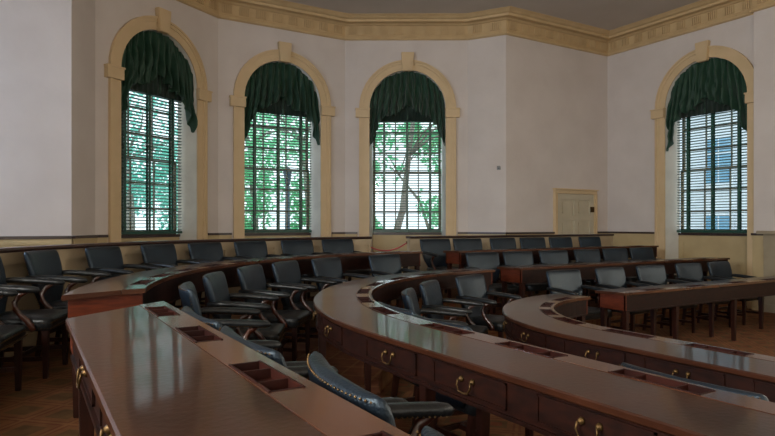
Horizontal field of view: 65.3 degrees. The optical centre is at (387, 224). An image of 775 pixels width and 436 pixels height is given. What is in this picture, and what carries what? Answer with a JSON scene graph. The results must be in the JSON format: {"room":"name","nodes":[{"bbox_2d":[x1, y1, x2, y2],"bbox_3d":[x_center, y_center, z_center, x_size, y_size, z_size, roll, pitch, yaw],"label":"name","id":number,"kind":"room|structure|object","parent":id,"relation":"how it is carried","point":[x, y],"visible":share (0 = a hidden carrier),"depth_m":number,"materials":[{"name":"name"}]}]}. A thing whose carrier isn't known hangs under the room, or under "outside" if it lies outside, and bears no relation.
{"room":"legislative chamber","nodes":[
{"label":"legislative chamber","id":0,"kind":"room"},
{"bbox_2d":[0,0,70,235],"bbox_3d":[-5.733,-1.370,7.551,3.150,5.780,0.450,0,0,-31],"label":"wall","id":1,"kind":"structure","parent":0,"point":[35,35],"depth_m":7.95,"materials":[{"name":"paint"}]},
{"bbox_2d":[71,0,94,235],"bbox_3d":[-4.511,-1.370,8.530,0.450,5.780,0.747,0,0,-3],"label":"wall","id":2,"kind":"structure","parent":0,"point":[82,11],"depth_m":8.50,"materials":[{"name":"paint"}]},
{"bbox_2d":[95,0,217,242],"bbox_3d":[-3.916,-1.370,10.144,0.450,5.780,2.540,0,0,28],"label":"wall","id":3,"kind":"structure","parent":0,"point":[200,27],"depth_m":9.51,"materials":[{"name":"paint"}]},
{"bbox_2d":[104,7,212,241],"bbox_3d":[-3.926,-1.015,10.093,0.620,5.070,2.160,0,0,28],"label":"window","id":4,"kind":"structure","parent":3,"relation":"in","point":[194,156],"depth_m":10.44,"materials":[{"name":"paint"}]},
{"bbox_2d":[121,89,181,233],"bbox_3d":[-4.006,-1.055,10.135,0.070,2.410,1.430,0,0,28],"label":"blind","id":5,"kind":"object","parent":4,"relation":"attached to","point":[148,101],"visible":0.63,"depth_m":10.12,"materials":[{"name":"green paint"}]},
{"bbox_2d":[121,30,197,132],"bbox_3d":[-3.810,-2.414,10.032,0.253,1.562,1.583,0,0,27],"label":"curtain","id":6,"kind":"object","parent":4,"relation":"hanging from","point":[153,64],"visible":0.93,"depth_m":10.05,"materials":[{"name":"green fabric"}]},
{"bbox_2d":[218,18,344,238],"bbox_3d":[-2.120,-1.370,12.032,2.620,5.780,0.450,0,0,-31],"label":"wall","id":7,"kind":"structure","parent":0,"point":[238,42],"depth_m":11.58,"materials":[{"name":"paint"}]},
{"bbox_2d":[229,41,335,238],"bbox_3d":[-2.138,-1.015,12.004,2.160,5.070,0.620,0,0,-31],"label":"window","id":8,"kind":"structure","parent":7,"relation":"in","point":[320,223],"depth_m":12.12,"materials":[{"name":"paint"}]},
{"bbox_2d":[245,113,311,232],"bbox_3d":[-2.184,-1.075,12.081,1.430,2.450,0.070,0,0,-31],"label":"blind","id":9,"kind":"object","parent":8,"relation":"attached to","point":[254,230],"visible":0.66,"depth_m":12.06,"materials":[{"name":"green paint"}]},
{"bbox_2d":[245,62,319,144],"bbox_3d":[-2.067,-2.384,11.886,1.582,1.621,0.256,0,0,-31],"label":"curtain","id":10,"kind":"object","parent":8,"relation":"hanging from","point":[276,88],"visible":0.98,"depth_m":11.90,"materials":[{"name":"green fabric"}]},
{"bbox_2d":[0,283,667,435],"bbox_3d":[2.224,1.339,4.414,13.540,0.359,17.075,0,0,-31],"label":"platform","id":11,"kind":"object","parent":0,"point":[43,407],"visible":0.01,"depth_m":4.07,"materials":[{"name":"wood parquet"}]},
{"bbox_2d":[0,289,26,390],"bbox_3d":[-2.792,0.697,3.936,0.661,0.926,0.676,0,0,-16],"label":"leather armchair","id":12,"kind":"object","parent":11,"relation":"on","point":[10,335],"visible":1,"depth_m":4.22,"materials":[{"name":"leather"}]},
{"bbox_2d":[0,257,68,378],"bbox_3d":[-2.906,0.697,4.744,0.661,0.926,0.676,0,0,-12],"label":"leather armchair","id":13,"kind":"object","parent":11,"relation":"on","point":[44,320],"visible":0.83,"depth_m":4.66,"materials":[{"name":"leather"}]},
{"bbox_2d":[22,249,110,355],"bbox_3d":[-2.909,0.697,5.543,0.661,0.926,0.676,0,0,-6],"label":"leather armchair","id":14,"kind":"object","parent":11,"relation":"on","point":[39,263],"visible":0.51,"depth_m":5.44,"materials":[{"name":"leather"}]},
{"bbox_2d":[85,246,161,281],"bbox_3d":[-2.786,0.697,6.421,0.661,0.926,0.676,0,0,6],"label":"leather armchair","id":15,"kind":"object","parent":11,"relation":"on","point":[109,259],"visible":0.37,"depth_m":6.42,"materials":[{"name":"leather"}]},
{"bbox_2d":[140,244,208,318],"bbox_3d":[-2.540,0.697,7.250,0.661,0.926,0.676,0,0,17],"label":"leather armchair","id":16,"kind":"object","parent":11,"relation":"on","point":[161,255],"visible":0.31,"depth_m":7.34,"materials":[{"name":"leather"}]},
{"bbox_2d":[0,236,371,356],"bbox_3d":[-1.723,0.680,4.056,3.373,0.960,13.077,0,0,-2],"label":"wall","id":17,"kind":"structure","parent":11,"relation":"on","point":[72,256],"depth_m":6.58,"materials":[{"name":"paint"}]},
{"bbox_2d":[0,231,762,239],"bbox_3d":[2.408,0.165,4.468,13.930,0.040,17.180,0,0,-31],"label":"trim","id":18,"kind":"structure","parent":17,"relation":"attached to","point":[78,236],"depth_m":11.15,"materials":[{"name":"brown wood"}]},
{"bbox_2d":[0,233,763,276],"bbox_3d":[2.408,0.853,4.468,13.930,1.335,17.180,0,0,-31],"label":"trim","id":19,"kind":"structure","parent":17,"relation":"attached to","point":[619,239],"depth_m":10.79,"materials":[{"name":"paint"}]},
{"bbox_2d":[187,242,244,304],"bbox_3d":[-2.215,0.697,7.961,0.661,0.926,0.676,0,0,26],"label":"leather armchair","id":20,"kind":"object","parent":11,"relation":"on","point":[202,251],"visible":0.29,"depth_m":8.05,"materials":[{"name":"leather"}]},
{"bbox_2d":[66,301,410,435],"bbox_3d":[-0.294,0.778,1.247,0.480,0.763,4.240,0,0,-31],"label":"writing desk","id":21,"kind":"object","parent":11,"relation":"on","point":[150,369],"visible":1,"depth_m":1.56,"materials":[{"name":"brown wood"}]},
{"bbox_2d":[145,306,179,316],"bbox_3d":[-1.050,0.413,2.811,0.094,0.033,0.335,0,0,-31],"label":"tray","id":22,"kind":"object","parent":21,"relation":"on","point":[155,311],"depth_m":2.83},
{"bbox_2d":[175,325,222,341],"bbox_3d":[-0.699,0.413,2.228,0.094,0.033,0.335,0,0,-31],"label":"tray","id":23,"kind":"object","parent":21,"relation":"on","point":[198,333],"depth_m":2.26,"materials":[{"name":"wood"}]},
{"bbox_2d":[228,360,305,392],"bbox_3d":[-0.329,0.413,1.611,0.094,0.033,0.335,0,0,-31],"label":"tray","id":24,"kind":"object","parent":21,"relation":"on","point":[261,375],"depth_m":1.63,"materials":[{"name":"wood"}]},
{"bbox_2d":[362,430,391,435],"bbox_3d":[0.037,0.413,1.002,0.094,0.033,0.335,0,0,-31],"label":"tray","id":25,"kind":"object","parent":21,"relation":"on","point":[377,432],"depth_m":1.16,"materials":[{"name":"wood"}]},
{"bbox_2d":[61,251,422,417],"bbox_3d":[-1.190,0.778,6.680,1.418,0.763,6.432,0,0,21],"label":"writing desk","id":26,"kind":"object","parent":11,"relation":"on","point":[155,285],"visible":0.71,"depth_m":4.87,"materials":[{"name":"brown wood"}]},
{"bbox_2d":[131,279,154,284],"bbox_3d":[-1.708,0.413,4.230,0.099,0.033,0.350,0,0,-11],"label":"tray","id":27,"kind":"object","parent":26,"relation":"on","point":[150,281],"depth_m":4.25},
{"bbox_2d":[151,273,174,276],"bbox_3d":[-1.788,0.413,4.815,0.099,0.033,0.350,0,0,-4],"label":"tray","id":28,"kind":"object","parent":26,"relation":"on","point":[163,274],"depth_m":4.87,"materials":[{"name":"wood"}]},
{"bbox_2d":[176,268,198,270],"bbox_3d":[-1.795,0.413,5.405,0.099,0.033,0.350,0,0,3],"label":"tray","id":29,"kind":"object","parent":26,"relation":"on","point":[187,269],"depth_m":5.45,"materials":[{"name":"wood"}]},
{"bbox_2d":[200,264,223,266],"bbox_3d":[-1.728,0.413,5.991,0.099,0.033,0.350,0,0,10],"label":"tray","id":30,"kind":"object","parent":26,"relation":"on","point":[212,265],"depth_m":5.99,"materials":[{"name":"wood"}]},
{"bbox_2d":[233,241,282,283],"bbox_3d":[-1.787,0.697,8.638,0.661,0.926,0.676,0,0,34],"label":"leather armchair","id":31,"kind":"object","parent":11,"relation":"on","point":[243,249],"visible":0.2,"depth_m":8.76,"materials":[{"name":"leather"}]},
{"bbox_2d":[280,240,325,300],"bbox_3d":[-1.242,0.697,9.282,0.661,0.926,0.676,0,0,44],"label":"leather armchair","id":32,"kind":"object","parent":11,"relation":"on","point":[289,247],"visible":0.3,"depth_m":9.40,"materials":[{"name":"leather"}]},
{"bbox_2d":[321,239,369,280],"bbox_3d":[-0.676,0.697,9.789,0.676,0.926,0.661,0,0,-38],"label":"leather armchair","id":33,"kind":"object","parent":11,"relation":"on","point":[330,246],"visible":0.35,"depth_m":9.92,"materials":[{"name":"leather"}]},
{"bbox_2d":[419,239,465,297],"bbox_3d":[0.922,0.697,9.999,0.676,0.926,0.661,0,0,-30],"label":"leather armchair","id":34,"kind":"object","parent":11,"relation":"on","point":[433,255],"visible":0.41,"depth_m":10.12,"materials":[{"name":"leather"}]},
{"bbox_2d":[453,238,498,282],"bbox_3d":[1.509,0.697,10.351,0.676,0.926,0.661,0,0,-29],"label":"leather armchair","id":35,"kind":"object","parent":11,"relation":"on","point":[458,243],"visible":0.14,"depth_m":10.54,"materials":[{"name":"leather"}]},
{"bbox_2d":[489,238,516,283],"bbox_3d":[2.215,0.697,10.776,0.676,0.926,0.661,0,0,-32],"label":"leather armchair","id":36,"kind":"object","parent":11,"relation":"on","point":[495,243],"visible":0.23,"depth_m":10.95,"materials":[{"name":"leather"}]},
{"bbox_2d":[406,234,613,277],"bbox_3d":[2.708,0.680,12.191,5.460,0.960,0.170,0,0,-31],"label":"wall","id":37,"kind":"structure","parent":11,"relation":"on","point":[413,244],"depth_m":11.68,"materials":[{"name":"paint"}]},
{"bbox_2d":[519,237,545,263],"bbox_3d":[2.833,0.697,11.147,0.676,0.926,0.661,0,0,-29],"label":"leather armchair","id":38,"kind":"object","parent":11,"relation":"on","point":[525,242],"visible":0.3,"depth_m":11.35,"materials":[{"name":"leather"}]},
{"bbox_2d":[443,245,658,297],"bbox_3d":[3.084,0.778,10.711,4.880,0.763,0.425,0,0,-31],"label":"writing desk","id":39,"kind":"object","parent":11,"relation":"on","point":[452,256],"visible":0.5,"depth_m":10.03,"materials":[{"name":"brown wood"}]},
{"bbox_2d":[549,237,575,261],"bbox_3d":[3.476,0.697,11.533,0.676,0.926,0.661,0,0,-31],"label":"leather armchair","id":40,"kind":"object","parent":11,"relation":"on","point":[555,242],"visible":0.17,"depth_m":11.71,"materials":[{"name":"leather"}]},
{"bbox_2d":[578,236,601,260],"bbox_3d":[4.180,0.697,11.957,0.676,0.926,0.661,0,0,-30],"label":"leather armchair","id":41,"kind":"object","parent":11,"relation":"on","point":[595,241],"visible":0.16,"depth_m":12.14,"materials":[{"name":"leather"}]},
{"bbox_2d":[345,40,467,235],"bbox_3d":[0.390,-1.370,12.732,2.540,5.780,0.450,0,0,0],"label":"wall","id":42,"kind":"structure","parent":0,"point":[450,57],"depth_m":12.51,"materials":[{"name":"paint"}]},
{"bbox_2d":[355,52,459,274],"bbox_3d":[0.415,-1.015,12.717,2.160,5.070,0.620,0,0,0],"label":"window","id":43,"kind":"structure","parent":42,"relation":"in","point":[380,240],"depth_m":12.49,"materials":[{"name":"paint"}]},
{"bbox_2d":[373,121,440,231],"bbox_3d":[0.416,-1.045,12.807,1.430,2.390,0.070,0,0,0],"label":"blind","id":44,"kind":"object","parent":43,"relation":"attached to","point":[383,122],"visible":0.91,"depth_m":12.79,"materials":[{"name":"green paint"}]},
{"bbox_2d":[369,71,445,145],"bbox_3d":[0.414,-2.409,12.576,1.582,1.572,0.262,0,0,0],"label":"curtain","id":45,"kind":"object","parent":43,"relation":"hanging from","point":[404,96],"visible":1,"depth_m":12.58,"materials":[{"name":"green fabric"}]},
{"bbox_2d":[468,35,505,231],"bbox_3d":[2.119,-1.370,12.520,0.805,5.780,0.450,0,0,27],"label":"wall","id":46,"kind":"structure","parent":0,"point":[486,56],"depth_m":12.32,"materials":[{"name":"paint"}]},
{"bbox_2d":[284,0,699,29],"bbox_3d":[2.408,-4.360,4.468,14.730,0.200,17.980,0,0,-31],"label":"ceiling","id":47,"kind":"structure","parent":0,"point":[604,14],"depth_m":11.80,"materials":[{"name":"paint"}]},
{"bbox_2d":[283,301,741,433],"bbox_3d":[1.931,1.429,3.833,7.400,0.179,16.768,0,0,6],"label":"platform","id":48,"kind":"object","parent":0,"point":[350,368],"visible":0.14,"depth_m":6.17,"materials":[{"name":"wood"}]},
{"bbox_2d":[178,281,271,339],"bbox_3d":[-1.121,0.877,4.251,0.661,0.926,0.676,0,0,-18],"label":"leather armchair","id":49,"kind":"object","parent":48,"relation":"on","point":[187,291],"visible":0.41,"depth_m":4.00,"materials":[{"name":"leather"}]},
{"bbox_2d":[202,271,285,355],"bbox_3d":[-1.222,0.877,5.159,0.661,0.926,0.676,0,0,-4],"label":"leather armchair","id":50,"kind":"object","parent":48,"relation":"on","point":[215,283],"visible":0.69,"depth_m":5.00,"materials":[{"name":"leather"}]},
{"bbox_2d":[180,306,307,365],"bbox_3d":[-0.662,0.877,2.974,0.661,0.926,0.676,0,0,-31],"label":"leather armchair","id":51,"kind":"object","parent":48,"relation":"on","point":[272,344],"visible":0.11,"depth_m":2.79,"materials":[{"name":"leather"}]},
{"bbox_2d":[236,264,311,360],"bbox_3d":[-1.131,0.877,6.030,0.661,0.926,0.676,0,0,8],"label":"leather armchair","id":52,"kind":"object","parent":48,"relation":"on","point":[252,280],"visible":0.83,"depth_m":5.91,"materials":[{"name":"leather"}]},
{"bbox_2d":[272,260,336,346],"bbox_3d":[-0.914,0.877,6.739,0.661,0.926,0.676,0,0,16],"label":"leather armchair","id":53,"kind":"object","parent":48,"relation":"on","point":[284,272],"visible":0.52,"depth_m":6.69,"materials":[{"name":"leather"}]},
{"bbox_2d":[219,326,407,402],"bbox_3d":[-0.301,0.877,2.374,0.661,0.926,0.676,0,0,-31],"label":"leather armchair","id":54,"kind":"object","parent":48,"relation":"on","point":[272,354],"visible":0.09,"depth_m":2.19,"materials":[{"name":"leather"}]},
{"bbox_2d":[311,257,372,291],"bbox_3d":[-0.550,0.877,7.439,0.661,0.926,0.676,0,0,28],"label":"leather armchair","id":55,"kind":"object","parent":48,"relation":"on","point":[330,268],"visible":0.27,"depth_m":7.53,"materials":[{"name":"leather"}]},
{"bbox_2d":[307,351,454,435],"bbox_3d":[0.106,0.877,1.814,0.661,0.926,0.676,0,0,-22],"label":"leather armchair","id":56,"kind":"object","parent":48,"relation":"on","point":[320,372],"visible":0.68,"depth_m":1.73,"materials":[{"name":"black leather"}]},
{"bbox_2d":[368,254,425,316],"bbox_3d":[0.133,0.877,8.247,0.661,0.926,0.676,0,0,44],"label":"leather armchair","id":57,"kind":"object","parent":48,"relation":"on","point":[385,264],"visible":0.35,"depth_m":8.37,"materials":[{"name":"black leather"}]},
{"bbox_2d":[416,426,444,435],"bbox_3d":[0.445,0.877,1.131,0.661,0.926,0.676,0,0,-31],"label":"leather armchair","id":58,"kind":"object","parent":48,"relation":"on","point":[426,431],"visible":1,"depth_m":1.22,"materials":[{"name":"black leather"}]},
{"bbox_2d":[465,252,518,314],"bbox_3d":[1.545,0.877,8.915,0.676,0.926,0.661,0,0,-28],"label":"leather armchair","id":59,"kind":"object","parent":48,"relation":"on","point":[479,260],"visible":0.42,"depth_m":9.06,"materials":[{"name":"black leather"}]},
{"bbox_2d":[502,251,547,300],"bbox_3d":[2.166,0.877,9.288,0.676,0.926,0.661,0,0,-31],"label":"leather armchair","id":60,"kind":"object","parent":48,"relation":"on","point":[511,258],"visible":0.37,"depth_m":9.39,"materials":[{"name":"black leather"}]},
{"bbox_2d":[313,268,774,435],"bbox_3d":[0.773,0.959,3.766,2.409,0.763,8.742,0,0,-8],"label":"writing desk","id":61,"kind":"object","parent":48,"relation":"on","point":[547,392],"visible":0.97,"depth_m":2.53,"materials":[{"name":"brown wood"}]},
{"bbox_2d":[357,289,370,292],"bbox_3d":[-0.207,0.594,5.302,0.101,0.033,0.362,0,0,3],"label":"tray","id":62,"kind":"object","parent":61,"relation":"on","point":[358,290],"depth_m":5.38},
{"bbox_2d":[357,296,372,302],"bbox_3d":[-0.177,0.594,4.706,0.101,0.033,0.362,0,0,-8],"label":"tray","id":63,"kind":"object","parent":61,"relation":"on","point":[360,299],"depth_m":4.78,"materials":[{"name":"wood"}]},
{"bbox_2d":[366,282,384,285],"bbox_3d":[-0.116,0.594,5.932,0.101,0.033,0.362,0,0,14],"label":"tray","id":64,"kind":"object","parent":61,"relation":"on","point":[373,283],"depth_m":5.98,"materials":[{"name":"wood"}]},
{"bbox_2d":[369,306,398,314],"bbox_3d":[-0.028,0.594,4.105,0.101,0.033,0.362,0,0,-20],"label":"tray","id":65,"kind":"object","parent":61,"relation":"on","point":[382,310],"depth_m":4.12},
{"bbox_2d":[387,277,407,279],"bbox_3d":[0.111,0.594,6.555,0.101,0.033,0.362,0,0,26],"label":"tray","id":66,"kind":"object","parent":61,"relation":"on","point":[393,278],"depth_m":6.58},
{"bbox_2d":[420,323,473,334],"bbox_3d":[0.329,0.594,3.382,0.096,0.033,0.379,0,0,-31],"label":"tray","id":67,"kind":"object","parent":61,"relation":"on","point":[435,326],"depth_m":3.40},
{"bbox_2d":[495,341,567,357],"bbox_3d":[0.664,0.594,2.825,0.096,0.033,0.380,0,0,-31],"label":"tray","id":68,"kind":"object","parent":61,"relation":"on","point":[541,352],"depth_m":2.83,"materials":[{"name":"wood"}]},
{"bbox_2d":[608,368,715,394],"bbox_3d":[1.009,0.594,2.251,0.096,0.033,0.380,0,0,-31],"label":"tray","id":69,"kind":"object","parent":61,"relation":"on","point":[671,384],"depth_m":2.25,"materials":[{"name":"wood"}]},
{"bbox_2d":[539,250,590,306],"bbox_3d":[2.825,0.877,9.684,0.676,0.926,0.661,0,0,-28],"label":"leather armchair","id":70,"kind":"object","parent":48,"relation":"on","point":[546,256],"visible":0.21,"depth_m":9.85,"materials":[{"name":"black leather"}]},
{"bbox_2d":[574,249,608,302],"bbox_3d":[3.516,0.877,10.099,0.676,0.926,0.661,0,0,-31],"label":"leather armchair","id":71,"kind":"object","parent":48,"relation":"on","point":[581,255],"visible":0.19,"depth_m":10.27,"materials":[{"name":"leather"}]},
{"bbox_2d":[497,257,729,315],"bbox_3d":[3.799,0.959,9.618,4.980,0.763,0.475,0,0,-31],"label":"writing desk","id":72,"kind":"object","parent":48,"relation":"on","point":[525,274],"visible":0.66,"depth_m":8.84,"materials":[{"name":"brown wood"}]},
{"bbox_2d":[601,248,637,287],"bbox_3d":[4.123,0.877,10.464,0.676,0.926,0.661,0,0,-29],"label":"leather armchair","id":73,"kind":"object","parent":48,"relation":"on","point":[609,254],"visible":0.3,"depth_m":10.63,"materials":[{"name":"leather"}]},
{"bbox_2d":[629,247,676,286],"bbox_3d":[4.747,0.877,10.839,0.676,0.926,0.661,0,0,-29],"label":"leather armchair","id":74,"kind":"object","parent":48,"relation":"on","point":[641,253],"visible":0.23,"depth_m":11.02,"materials":[{"name":"leather"}]},
{"bbox_2d":[506,35,607,231],"bbox_3d":[3.565,-1.370,13.114,3.040,5.780,0.450,0,0,-31],"label":"wall","id":75,"kind":"structure","parent":0,"point":[557,96],"depth_m":12.75,"materials":[{"name":"paint"}]},
{"bbox_2d":[552,188,598,233],"bbox_3d":[4.092,0.370,13.110,1.340,2.300,0.100,0,0,-31],"label":"door","id":76,"kind":"structure","parent":75,"relation":"in","point":[573,212],"depth_m":13.11,"materials":[{"name":"beige paint"}]},
{"bbox_2d":[381,305,774,435],"bbox_3d":[2.408,1.620,4.468,14.730,0.200,17.980,0,0,-31],"label":"floor","id":77,"kind":"structure","parent":0,"point":[749,338],"depth_m":7.89,"materials":[{"name":"wood"}]},
{"bbox_2d":[378,301,475,428],"bbox_3d":[0.283,1.057,4.563,0.661,0.926,0.676,0,0,-25],"label":"leather armchair","id":78,"kind":"object","parent":77,"relation":"on","point":[395,382],"visible":0.1,"depth_m":4.42,"materials":[{"name":"leather"}]},
{"bbox_2d":[401,288,467,396],"bbox_3d":[0.452,1.057,5.428,0.661,0.926,0.676,0,0,6],"label":"leather armchair","id":79,"kind":"object","parent":77,"relation":"on","point":[410,301],"visible":0.31,"depth_m":5.58,"materials":[{"name":"leather"}]},
{"bbox_2d":[419,280,488,334],"bbox_3d":[0.672,1.057,6.225,0.661,0.926,0.676,0,0,19],"label":"leather armchair","id":80,"kind":"object","parent":77,"relation":"on","point":[430,290],"visible":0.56,"depth_m":6.27,"materials":[{"name":"leather"}]},
{"bbox_2d":[411,314,532,435],"bbox_3d":[0.543,1.057,3.920,0.661,0.926,0.676,0,0,-31],"label":"leather armchair","id":81,"kind":"object","parent":77,"relation":"on","point":[469,425],"visible":0.05,"depth_m":3.77,"materials":[{"name":"black leather"}]},
{"bbox_2d":[455,274,521,337],"bbox_3d":[1.158,1.057,6.929,0.661,0.926,0.676,0,0,39],"label":"leather armchair","id":82,"kind":"object","parent":77,"relation":"on","point":[469,287],"visible":0.64,"depth_m":6.90,"materials":[{"name":"black leather"}]},
{"bbox_2d":[545,269,611,327],"bbox_3d":[2.427,1.057,7.718,0.676,0.926,0.661,0,0,-30],"label":"leather armchair","id":83,"kind":"object","parent":77,"relation":"on","point":[569,282],"visible":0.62,"depth_m":7.83,"materials":[{"name":"black leather"}]},
{"bbox_2d":[595,267,657,331],"bbox_3d":[3.215,1.057,8.192,0.676,0.926,0.661,0,0,-33],"label":"leather armchair","id":84,"kind":"object","parent":77,"relation":"on","point":[607,277],"visible":0.37,"depth_m":8.28,"materials":[{"name":"black leather"}]},
{"bbox_2d":[502,293,774,402],"bbox_3d":[2.405,1.139,3.176,1.578,0.763,7.192,0,0,-18],"label":"writing desk","id":85,"kind":"object","parent":77,"relation":"on","point":[543,321],"visible":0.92,"depth_m":3.95,"materials":[{"name":"brown wood"}]},
{"bbox_2d":[540,302,553,306],"bbox_3d":[1.526,0.773,5.774,0.105,0.033,0.346,0,0,23],"label":"tray","id":86,"kind":"object","parent":85,"relation":"on","point":[542,304],"depth_m":5.84,"materials":[{"name":"wood"}]},
{"bbox_2d":[540,309,557,314],"bbox_3d":[1.407,0.773,5.284,0.105,0.033,0.346,0,0,4],"label":"tray","id":87,"kind":"object","parent":85,"relation":"on","point":[542,311],"depth_m":5.32,"materials":[{"name":"wood"}]},
{"bbox_2d":[553,297,571,300],"bbox_3d":[1.803,0.773,6.209,0.105,0.033,0.346,0,0,42],"label":"tray","id":88,"kind":"object","parent":85,"relation":"on","point":[561,298],"depth_m":6.25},
{"bbox_2d":[553,317,585,323],"bbox_3d":[1.442,0.773,4.813,0.105,0.033,0.346,0,0,-13],"label":"tray","id":89,"kind":"object","parent":85,"relation":"on","point":[566,320],"depth_m":4.83,"materials":[{"name":"wood"}]},
{"bbox_2d":[602,329,656,337],"bbox_3d":[1.690,0.773,4.244,0.097,0.033,0.375,0,0,-31],"label":"tray","id":90,"kind":"object","parent":85,"relation":"on","point":[639,335],"depth_m":4.25,"materials":[{"name":"wood"}]},
{"bbox_2d":[684,343,752,355],"bbox_3d":[2.018,0.773,3.697,0.096,0.033,0.380,0,0,-31],"label":"tray","id":91,"kind":"object","parent":85,"relation":"on","point":[694,345],"depth_m":3.70,"materials":[{"name":"wood"}]},
{"bbox_2d":[635,265,696,335],"bbox_3d":[3.962,1.057,8.640,0.676,0.926,0.661,0,0,-28],"label":"leather armchair","id":92,"kind":"object","parent":77,"relation":"on","point":[653,275],"visible":0.44,"depth_m":8.71,"materials":[{"name":"black leather"}]},
{"bbox_2d":[595,276,774,340],"bbox_3d":[4.493,1.139,8.104,4.550,0.763,0.425,0,0,-31],"label":"writing desk","id":93,"kind":"object","parent":77,"relation":"on","point":[652,298],"visible":0.93,"depth_m":7.48,"materials":[{"name":"brown wood"}]},
{"bbox_2d":[619,362,768,400],"bbox_3d":[1.384,1.057,2.500,0.661,0.926,0.676,0,0,-31],"label":"leather armchair","id":94,"kind":"object","parent":77,"relation":"on","point":[737,391],"visible":0.09,"depth_m":2.27,"materials":[{"name":"black leather"}]},
{"bbox_2d":[674,263,730,327],"bbox_3d":[4.753,1.057,9.116,0.676,0.926,0.661,0,0,-29],"label":"leather armchair","id":95,"kind":"object","parent":77,"relation":"on","point":[690,272],"visible":0.39,"depth_m":9.21,"materials":[{"name":"leather"}]},
{"bbox_2d":[707,261,758,324],"bbox_3d":[5.462,1.057,9.542,0.676,0.926,0.661,0,0,-32],"label":"leather armchair","id":96,"kind":"object","parent":77,"relation":"on","point":[720,269],"visible":0.38,"depth_m":9.60,"materials":[{"name":"leather"}]},
{"bbox_2d":[608,14,753,231],"bbox_3d":[9.086,-1.370,7.314,0.450,5.780,15.180,0,0,-31],"label":"wall","id":97,"kind":"structure","parent":0,"point":[635,76],"depth_m":13.01,"materials":[{"name":"paint"}]},
{"bbox_2d":[176,0,774,56],"bbox_3d":[2.408,-4.037,4.468,13.930,0.444,17.180,0,0,-31],"label":"trim","id":98,"kind":"structure","parent":97,"relation":"attached to","point":[278,14],"depth_m":12.26,"materials":[{"name":"paint"}]},
{"bbox_2d":[650,40,753,308],"bbox_3d":[6.333,-1.015,11.867,0.620,5.070,2.240,0,0,-31],"label":"window","id":99,"kind":"structure","parent":97,"relation":"in","point":[672,244],"depth_m":12.30,"materials":[{"name":"paint"}]},
{"bbox_2d":[666,58,746,150],"bbox_3d":[6.214,-2.375,11.795,0.259,1.722,1.662,0,0,-31],"label":"curtain","id":100,"kind":"object","parent":99,"relation":"hanging from","point":[714,85],"visible":0.98,"depth_m":11.78,"materials":[{"name":"green fabric"}]},
{"bbox_2d":[677,110,746,232],"bbox_3d":[6.410,-1.075,11.913,0.070,2.450,1.510,0,0,-31],"label":"blind","id":101,"kind":"object","parent":99,"relation":"attached to","point":[688,123],"visible":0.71,"depth_m":11.91,"materials":[{"name":"green paint"}]},
{"bbox_2d":[751,300,757,310],"bbox_3d":[2.408,1.420,4.468,13.930,0.200,17.180,0,0,-31],"label":"baseboard","id":102,"kind":"structure","parent":97,"relation":"attached to","point":[754,304],"depth_m":10.80,"materials":[{"name":"paint"}]},
{"bbox_2d":[754,6,774,232],"bbox_3d":[7.217,-1.370,9.948,0.180,5.780,2.220,0,0,-31],"label":"wall","id":103,"kind":"structure","parent":0,"point":[764,20],"depth_m":10.69,"materials":[{"name":"paint"}]},
{"bbox_2d":[756,231,774,312],"bbox_3d":[7.085,0.810,9.799,0.200,1.420,2.060,0,0,-31],"label":"mantelpiece","id":104,"kind":"object","parent":103,"relation":"attached to","point":[768,236],"visible":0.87,"depth_m":10.52,"materials":[{"name":"beige stone"}]},
{"bbox_2d":[756,231,774,233],"bbox_3d":[7.085,0.130,9.799,0.200,0.060,2.060,0,0,-31],"label":"shelf","id":105,"kind":"object","parent":104,"relation":"attached to","point":[757,232],"depth_m":10.49,"materials":[{"name":"beige wood"}]},
{"label":"outside","id":106,"kind":"structure","parent":0,"visible":0},
{"bbox_3d":[-1.729,2.770,22.294,140.000,0.100,140.000,0,0,-31],"label":"ground","id":107,"kind":"structure","parent":106,"visible":0},
{"bbox_2d":[126,92,177,229],"bbox_3d":[-9.339,-1.402,22.039,5.095,8.258,4.448,0,0,-31],"label":"tree","id":108,"kind":"object","parent":107,"relation":"on","point":[163,203],"visible":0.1,"depth_m":21.88,"materials":[{"name":"green plant"}]},
{"bbox_2d":[126,91,177,230],"bbox_3d":[-9.447,-1.858,25.993,4.679,9.183,4.699,0,0,-31],"label":"tree","id":109,"kind":"object","parent":107,"relation":"on","point":[144,186],"visible":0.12,"depth_m":25.70,"materials":[{"name":"green plant"}]},
{"bbox_2d":[245,113,297,228],"bbox_3d":[-5.703,-1.469,24.963,4.424,8.406,4.425,0,0,-31],"label":"tree","id":110,"kind":"object","parent":107,"relation":"on","point":[259,201],"visible":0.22,"depth_m":24.93,"materials":[{"name":"green plant"}]},
{"bbox_2d":[248,114,309,232],"bbox_3d":[-3.368,-1.370,23.931,4.383,8.194,4.375,0,0,-31],"label":"tree","id":111,"kind":"object","parent":107,"relation":"on","point":[292,207],"visible":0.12,"depth_m":23.80,"materials":[{"name":"green plant"}]},
{"bbox_2d":[283,166,291,228],"bbox_3d":[-3.471,0.345,21.000,0.340,4.750,0.304,0,0,-31],"label":"street lamp","id":112,"kind":"object","parent":107,"relation":"on","point":[287,166],"visible":0.15,"depth_m":20.94,"materials":[{"name":"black metal"}]},
{"bbox_2d":[375,123,437,228],"bbox_3d":[0.257,-1.607,19.839,4.908,8.704,4.202,0,0,40],"label":"tree","id":113,"kind":"object","parent":107,"relation":"on","point":[402,195],"visible":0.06,"depth_m":19.92,"materials":[{"name":"green plant"}]},
{"bbox_2d":[377,123,437,228],"bbox_3d":[1.087,-1.160,22.862,3.964,7.768,3.737,0,0,2],"label":"tree","id":114,"kind":"object","parent":107,"relation":"on","point":[415,195],"visible":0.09,"depth_m":22.83,"materials":[{"name":"green plant"}]},
{"bbox_2d":[680,110,746,232],"bbox_3d":[14.843,-2.780,27.585,6.140,11.000,28.000,0,0,-31],"label":"building","id":115,"kind":"structure","parent":107,"relation":"on","point":[694,199],"depth_m":24.38,"materials":[{"name":"white"}]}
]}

